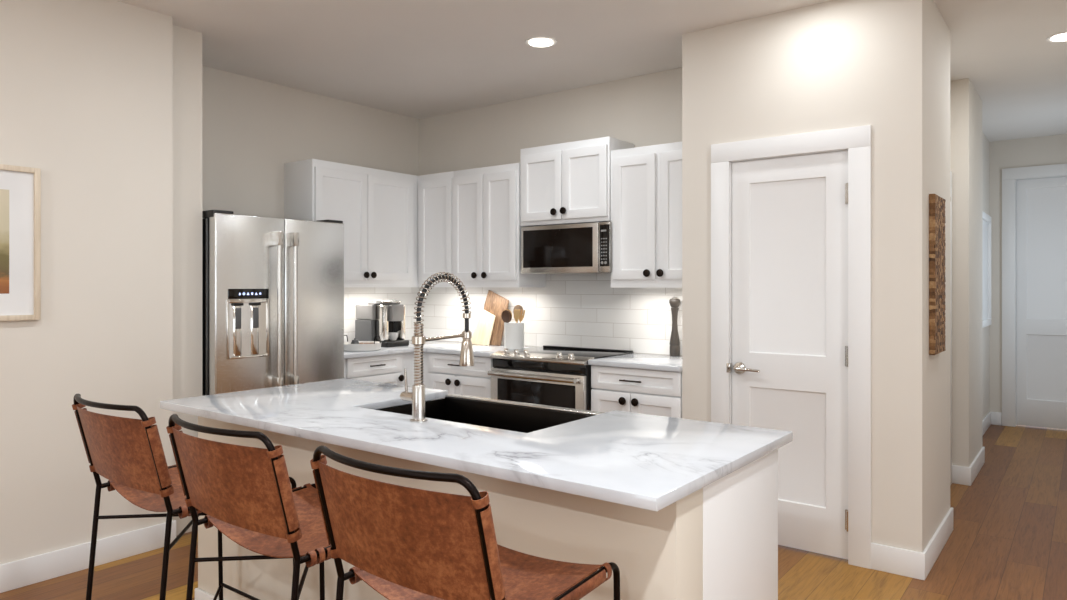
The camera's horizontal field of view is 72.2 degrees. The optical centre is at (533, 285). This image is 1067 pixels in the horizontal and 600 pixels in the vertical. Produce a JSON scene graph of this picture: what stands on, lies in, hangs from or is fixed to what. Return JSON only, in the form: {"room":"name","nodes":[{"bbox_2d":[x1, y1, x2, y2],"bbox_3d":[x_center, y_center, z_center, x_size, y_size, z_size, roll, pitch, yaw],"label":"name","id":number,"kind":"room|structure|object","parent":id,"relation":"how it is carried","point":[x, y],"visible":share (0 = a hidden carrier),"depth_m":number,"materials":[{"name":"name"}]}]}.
{"room":"kitchen","nodes":[
{"label":"kitchen","id":0,"kind":"room"},
{"bbox_2d":[0,0,172,564],"bbox_3d":[-4.241,-0.030,1.551,0.870,2.800,6.535,0,0,37],"label":"wall","id":1,"kind":"structure","parent":0,"point":[86,86],"depth_m":3.53,"materials":[{"name":"paint"}]},
{"bbox_2d":[0,164,40,320],"bbox_3d":[-2.486,-0.193,3.117,0.027,0.698,0.672,0,0,37],"label":"framed print","id":2,"kind":"object","parent":1,"relation":"attached to","point":[20,186],"visible":1,"depth_m":3.32,"materials":[{"name":"brown wood"}]},
{"bbox_2d":[0,189,8,293],"bbox_3d":[-2.486,-0.199,3.117,0.002,0.466,0.432,0,0,37],"label":"print","id":3,"kind":"object","parent":2,"relation":"attached to","point":[4,193],"depth_m":3.27},
{"bbox_2d":[0,520,175,592],"bbox_3d":[-3.849,1.308,1.337,0.014,0.125,6.429,0,0,37],"label":"baseboard","id":4,"kind":"structure","parent":1,"relation":"attached to","point":[16,574],"depth_m":3.51,"materials":[{"name":"white paint"}]},
{"bbox_2d":[173,25,201,535],"bbox_3d":[-2.240,-0.030,4.276,0.757,2.800,0.225,0,0,37],"label":"wall","id":5,"kind":"structure","parent":0,"point":[187,43],"depth_m":4.07,"materials":[{"name":"paint"}]},
{"bbox_2d":[202,65,418,218],"bbox_3d":[-1.728,-0.030,5.435,0.170,2.800,2.240,0,0,37],"label":"wall","id":6,"kind":"structure","parent":0,"point":[251,127],"depth_m":5.16,"materials":[{"name":"paint"}]},
{"bbox_2d":[284,159,417,286],"bbox_3d":[-1.232,-0.432,5.630,0.382,0.885,1.308,0,0,37],"label":"upper cabinet","id":7,"kind":"object","parent":6,"relation":"attached to","point":[377,209],"visible":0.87,"depth_m":5.36,"materials":[{"name":"white paint"}]},
{"bbox_2d":[0,424,1066,599],"bbox_3d":[0.524,1.430,2.177,7.700,0.120,13.400,0,0,37],"label":"floor","id":8,"kind":"structure","parent":0,"point":[1007,540],"depth_m":3.63,"materials":[{"name":"brown wood"}]},
{"bbox_2d":[72,394,296,599],"bbox_3d":[-1.147,0.855,2.383,0.496,1.030,0.564,0,0,37],"label":"counter stool","id":9,"kind":"object","parent":8,"relation":"on","point":[127,452],"visible":0.71,"depth_m":2.17,"materials":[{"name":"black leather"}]},
{"bbox_2d":[166,414,330,599],"bbox_3d":[-0.658,0.855,2.011,0.496,1.030,0.564,0,0,37],"label":"counter stool","id":10,"kind":"object","parent":8,"relation":"on","point":[246,492],"visible":0.85,"depth_m":1.81,"materials":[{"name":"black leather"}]},
{"bbox_2d":[202,210,343,395],"bbox_3d":[-1.749,0.471,4.617,0.746,1.797,0.891,0,0,37],"label":"refrigerator","id":11,"kind":"object","parent":8,"relation":"on","point":[273,288],"visible":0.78,"depth_m":4.33,"materials":[{"name":"silver metal"}]},
{"bbox_2d":[344,352,413,385],"bbox_3d":[-1.127,0.928,5.561,0.630,0.883,1.288,0,0,37],"label":"base cabinet","id":12,"kind":"object","parent":8,"relation":"on","point":[389,369],"visible":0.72,"depth_m":5.18,"materials":[{"name":"white paint"}]},
{"bbox_2d":[344,340,532,358],"bbox_3d":[-0.842,0.471,5.345,1.331,0.030,1.291,0,0,37],"label":"countertop","id":13,"kind":"structure","parent":12,"relation":"on","point":[444,347],"depth_m":5.29,"materials":[{"name":"white stone"}]},
{"bbox_2d":[344,335,381,351],"bbox_3d":[-1.230,0.404,5.213,0.298,0.103,0.291,0,0,37],"label":"serving tray","id":14,"kind":"object","parent":13,"relation":"on","point":[376,345],"visible":0.8,"depth_m":5.10,"materials":[{"name":"white ceramic"}]},
{"bbox_2d":[351,338,358,343],"bbox_3d":[-1.252,0.405,5.135,0.060,0.080,0.060,0,0,37],"label":"jar","id":15,"kind":"object","parent":14,"relation":"in","point":[354,341],"visible":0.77,"depth_m":5.12,"materials":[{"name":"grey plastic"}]},
{"bbox_2d":[355,299,408,346],"bbox_3d":[-1.151,0.279,5.590,0.320,0.354,0.276,0,0,37],"label":"coffee maker","id":16,"kind":"object","parent":13,"relation":"on","point":[381,317],"visible":0.84,"depth_m":5.50,"materials":[{"name":"silver plastic"}]},
{"bbox_2d":[378,340,408,346],"bbox_3d":[-1.117,0.435,5.585,0.260,0.042,0.222,0,0,37],"label":"drip tray","id":17,"kind":"object","parent":16,"relation":"on","point":[385,343],"depth_m":5.48,"materials":[{"name":"black plastic"}]},
{"bbox_2d":[389,332,398,340],"bbox_3d":[-1.068,0.385,5.572,0.086,0.058,0.090,0,0,-16],"label":"cup","id":18,"kind":"object","parent":16,"relation":"on","point":[393,336],"visible":0.97,"depth_m":5.54,"materials":[{"name":"white ceramic"}]},
{"bbox_2d":[471,310,495,344],"bbox_3d":[-0.395,0.320,5.682,0.226,0.273,0.070,0,0,37],"label":"cutting board","id":19,"kind":"object","parent":13,"relation":"on","point":[482,333],"visible":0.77,"depth_m":5.66,"materials":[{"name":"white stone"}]},
{"bbox_2d":[483,290,508,345],"bbox_3d":[-0.306,0.244,5.663,0.256,0.426,0.100,0,0,37],"label":"cutting board","id":20,"kind":"object","parent":13,"relation":"on","point":[495,304],"visible":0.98,"depth_m":5.63,"materials":[{"name":"brown wood"}]},
{"bbox_2d":[504,322,523,348],"bbox_3d":[-0.142,0.361,5.340,0.147,0.189,0.147,0,0,37],"label":"utensil crock","id":21,"kind":"object","parent":13,"relation":"on","point":[513,331],"visible":0.9,"depth_m":5.28,"materials":[{"name":"white ceramic"}]},
{"bbox_2d":[501,310,511,322],"bbox_3d":[-0.191,0.309,5.306,0.079,0.270,0.037,0,0,-18],"label":"wooden spoon","id":22,"kind":"object","parent":21,"relation":"in","point":[506,316],"visible":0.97,"depth_m":5.31,"materials":[{"name":"brown wood"}]},
{"bbox_2d":[514,309,519,322],"bbox_3d":[-0.123,0.306,5.295,0.052,0.274,0.023,0,0,30],"label":"spatula","id":23,"kind":"object","parent":21,"relation":"in","point":[516,312],"visible":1,"depth_m":5.29,"materials":[{"name":"brown wood"}]},
{"bbox_2d":[513,305,522,322],"bbox_3d":[-0.111,0.290,5.361,0.070,0.307,0.036,0,0,-18],"label":"wooden spoon","id":24,"kind":"object","parent":21,"relation":"in","point":[517,307],"visible":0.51,"depth_m":5.37,"materials":[{"name":"brown wood"}]},
{"bbox_2d":[519,309,524,322],"bbox_3d":[-0.095,0.306,5.333,0.072,0.275,0.015,0,0,-5],"label":"wooden fork","id":25,"kind":"object","parent":21,"relation":"in","point":[521,315],"visible":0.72,"depth_m":5.33,"materials":[{"name":"brown wood"}]},
{"bbox_2d":[423,352,492,399],"bbox_3d":[-0.407,0.928,5.446,0.755,0.883,0.600,0,0,37],"label":"base cabinet","id":26,"kind":"object","parent":8,"relation":"on","point":[441,371],"visible":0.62,"depth_m":5.22,"materials":[{"name":"white paint"}]},
{"bbox_2d":[310,446,619,599],"bbox_3d":[-0.153,0.855,1.627,0.496,1.030,0.564,0,0,37],"label":"counter stool","id":27,"kind":"object","parent":8,"relation":"on","point":[405,543],"visible":1,"depth_m":1.44,"materials":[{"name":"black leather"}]},
{"bbox_2d":[195,400,777,599],"bbox_3d":[-0.301,0.928,2.640,2.148,0.883,0.756,0,0,37],"label":"kitchen island","id":28,"kind":"object","parent":8,"relation":"on","point":[719,541],"visible":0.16,"depth_m":1.98,"materials":[{"name":"paint"}]},
{"bbox_2d":[160,378,792,510],"bbox_3d":[-0.335,0.471,2.598,2.196,0.030,0.904,0,0,37],"label":"island countertop","id":29,"kind":"structure","parent":28,"relation":"on","point":[644,461],"depth_m":2.19,"materials":[{"name":"white stone"}]},
{"bbox_2d":[400,272,473,421],"bbox_3d":[-0.336,0.203,2.584,0.109,0.505,0.297,0,0,37],"label":"faucet","id":30,"kind":"object","parent":29,"relation":"on","point":[417,396],"visible":1,"depth_m":2.48,"materials":[{"name":"silver metal"}]},
{"bbox_2d":[379,394,604,432],"bbox_3d":[-0.191,0.606,2.741,0.855,0.265,0.554,0,0,37],"label":"sink","id":31,"kind":"object","parent":29,"relation":"in","point":[486,412],"visible":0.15,"depth_m":2.98,"materials":[{"name":"black metal"}]},
{"bbox_2d":[487,345,633,410],"bbox_3d":[0.176,0.896,4.942,0.762,0.948,0.688,0,0,37],"label":"range","id":32,"kind":"object","parent":8,"relation":"on","point":[558,376],"visible":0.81,"depth_m":4.72,"materials":[{"name":"silver metal"}]},
{"bbox_2d":[509,346,633,358],"bbox_3d":[0.227,0.457,5.009,0.762,0.017,0.500,0,0,37],"label":"cooktop","id":33,"kind":"object","parent":32,"relation":"in","point":[596,353],"depth_m":5.01,"materials":[{"name":"black glass"}]},
{"bbox_2d":[591,365,681,417],"bbox_3d":[0.759,0.928,4.559,0.614,0.883,0.600,0,0,37],"label":"base cabinet","id":34,"kind":"object","parent":8,"relation":"on","point":[633,390],"visible":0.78,"depth_m":4.33,"materials":[{"name":"white paint"}]},
{"bbox_2d":[588,353,681,371],"bbox_3d":[0.762,0.471,4.563,0.617,0.030,0.596,0,0,37],"label":"countertop","id":35,"kind":"structure","parent":34,"relation":"on","point":[634,360],"depth_m":4.42,"materials":[{"name":"white stone"}]},
{"bbox_2d":[669,297,679,356],"bbox_3d":[0.919,0.263,4.760,0.072,0.385,0.072,0,0,37],"label":"pepper mill","id":36,"kind":"object","parent":35,"relation":"on","point":[674,343],"visible":1,"depth_m":4.74,"materials":[{"name":"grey wood"}]},
{"bbox_2d":[419,68,681,175],"bbox_3d":[0.075,-0.030,5.546,2.905,2.800,0.120,0,0,37],"label":"wall","id":37,"kind":"structure","parent":0,"point":[643,110],"depth_m":5.40,"materials":[{"name":"paint"}]},
{"bbox_2d":[418,171,453,286],"bbox_3d":[-0.683,-0.432,5.801,0.387,0.885,0.372,0,0,37],"label":"upper cabinet","id":38,"kind":"object","parent":37,"relation":"attached to","point":[434,190],"visible":0.57,"depth_m":5.68,"materials":[{"name":"white paint"}]},
{"bbox_2d":[452,163,545,286],"bbox_3d":[-0.275,-0.432,5.490,0.638,0.885,0.372,0,0,37],"label":"upper cabinet","id":39,"kind":"object","parent":37,"relation":"attached to","point":[486,224],"visible":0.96,"depth_m":5.35,"materials":[{"name":"white paint"}]},
{"bbox_2d":[344,273,681,355],"bbox_3d":[-0.302,0.120,4.910,2.735,0.700,1.350,0,0,37],"label":"backsplash","id":40,"kind":"structure","parent":37,"relation":"attached to","point":[572,310],"depth_m":5.36,"materials":[{"name":"white tile"}]},
{"bbox_2d":[520,136,633,226],"bbox_3d":[0.282,-0.695,5.062,0.732,0.545,0.380,0,0,37],"label":"upper cabinet","id":41,"kind":"object","parent":37,"relation":"attached to","point":[569,182],"visible":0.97,"depth_m":4.91,"materials":[{"name":"white paint"}]},
{"bbox_2d":[521,222,611,273],"bbox_3d":[0.304,-0.252,5.064,0.730,0.329,0.349,0,0,37],"label":"microwave","id":42,"kind":"object","parent":41,"relation":"attached to","point":[580,248],"visible":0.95,"depth_m":4.91,"materials":[{"name":"silver metal"}]},
{"bbox_2d":[601,238,606,259],"bbox_3d":[0.455,-0.240,4.731,0.043,0.140,0.001,0,0,37],"label":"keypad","id":43,"kind":"object","parent":42,"relation":"on","point":[603,240],"depth_m":4.73,"materials":[{"name":"black plastic"}]},
{"bbox_2d":[611,142,681,287],"bbox_3d":[0.827,-0.432,4.653,0.619,0.885,0.372,0,0,37],"label":"upper cabinet","id":44,"kind":"object","parent":37,"relation":"attached to","point":[646,181],"visible":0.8,"depth_m":4.55,"materials":[{"name":"white paint"}]},
{"bbox_2d":[117,0,1066,141],"bbox_3d":[0.524,-1.490,2.177,7.700,0.120,13.400,0,0,37],"label":"ceiling","id":45,"kind":"structure","parent":0,"point":[418,59],"depth_m":4.33,"materials":[{"name":"paint"}]},
{"bbox_2d":[525,36,556,47],"bbox_3d":[0.044,-1.426,4.288,0.188,0.008,0.188,0,0,37],"label":"recessed light","id":46,"kind":"object","parent":45,"relation":"in","point":[541,41],"visible":1,"depth_m":4.28,"materials":[{"name":"white paint"}]},
{"bbox_2d":[1046,31,1066,42],"bbox_3d":[3.048,-1.426,4.190,0.188,0.008,0.188,0,0,37],"label":"recessed light","id":47,"kind":"object","parent":45,"relation":"in","point":[1061,37],"visible":1,"depth_m":4.21,"materials":[{"name":"white paint"}]},
{"bbox_2d":[682,0,949,551],"bbox_3d":[1.593,-0.030,4.136,1.220,2.800,0.867,0,0,37],"label":"wall","id":48,"kind":"structure","parent":0,"point":[884,65],"depth_m":3.63,"materials":[{"name":"paint"}]},
{"bbox_2d":[732,150,847,559],"bbox_3d":[1.319,0.343,3.799,0.612,2.031,0.098,0,0,37],"label":"door","id":49,"kind":"structure","parent":48,"relation":"in","point":[790,214],"depth_m":3.79,"materials":[{"name":"white paint"}]},
{"bbox_2d":[711,125,870,568],"bbox_3d":[1.346,0.295,3.843,0.820,2.150,0.139,0,0,37],"label":"door frame","id":50,"kind":"structure","parent":48,"relation":"attached to","point":[857,140],"depth_m":3.60,"materials":[{"name":"white paint"}]},
{"bbox_2d":[871,507,952,579],"bbox_3d":[1.996,1.308,3.830,0.237,0.125,0.895,0,0,37],"label":"baseboard","id":51,"kind":"structure","parent":48,"relation":"attached to","point":[904,562],"depth_m":3.50,"materials":[{"name":"white paint"}]},
{"bbox_2d":[929,194,945,354],"bbox_3d":[2.028,-0.056,3.675,0.028,0.784,0.310,0,0,37],"label":"wall art","id":52,"kind":"object","parent":48,"relation":"attached to","point":[937,318],"visible":1,"depth_m":3.58},
{"bbox_2d":[950,78,988,466],"bbox_3d":[3.319,-0.030,5.698,0.286,2.800,3.950,0,0,37],"label":"wall","id":53,"kind":"structure","parent":0,"point":[969,146],"depth_m":5.09,"materials":[{"name":"paint"}]},
{"bbox_2d":[950,171,951,485],"bbox_3d":[2.591,0.290,4.688,0.030,2.160,1.000,0,0,37],"label":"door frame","id":54,"kind":"structure","parent":53,"relation":"attached to","point":[950,171],"depth_m":5.02,"materials":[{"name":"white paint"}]},
{"bbox_2d":[952,412,990,485],"bbox_3d":[3.761,1.308,6.139,0.145,0.125,2.714,0,0,37],"label":"baseboard","id":55,"kind":"structure","parent":53,"relation":"attached to","point":[962,475],"depth_m":5.08,"materials":[{"name":"white paint"}]},
{"bbox_2d":[982,211,990,327],"bbox_3d":[4.106,-0.145,6.677,0.042,1.030,0.860,0,0,37],"label":"framed picture","id":56,"kind":"object","parent":53,"relation":"attached to","point":[986,219],"visible":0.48,"depth_m":6.87,"materials":[{"name":"white paint"}]},
{"bbox_2d":[982,220,987,319],"bbox_3d":[4.097,-0.145,6.684,0.017,0.910,0.740,0,0,37],"label":"print","id":57,"kind":"object","parent":56,"relation":"attached to","point":[984,222],"depth_m":6.76},
{"bbox_2d":[989,134,1066,412],"bbox_3d":[5.030,-0.030,6.954,1.490,2.800,0.120,0,0,37],"label":"wall","id":58,"kind":"structure","parent":0,"point":[1044,150],"depth_m":7.21,"materials":[{"name":"paint"}]},
{"bbox_2d":[991,412,1001,424],"bbox_3d":[4.567,1.308,7.222,0.089,0.125,0.014,0,0,37],"label":"baseboard","id":59,"kind":"structure","parent":58,"relation":"attached to","point":[996,417],"depth_m":7.22,"materials":[{"name":"white paint"}]},
{"bbox_2d":[1002,164,1066,426],"bbox_3d":[5.070,0.110,6.899,1.100,2.520,0.120,0,0,37],"label":"door frame","id":60,"kind":"structure","parent":58,"relation":"attached to","point":[1009,175],"depth_m":7.14,"materials":[{"name":"white paint"}]},
{"bbox_2d":[1016,177,1066,429],"bbox_3d":[5.066,0.162,6.894,0.870,2.393,0.092,0,0,37],"label":"door","id":61,"kind":"structure","parent":58,"relation":"in","point":[1041,204],"depth_m":7.05,"materials":[{"name":"white paint"}]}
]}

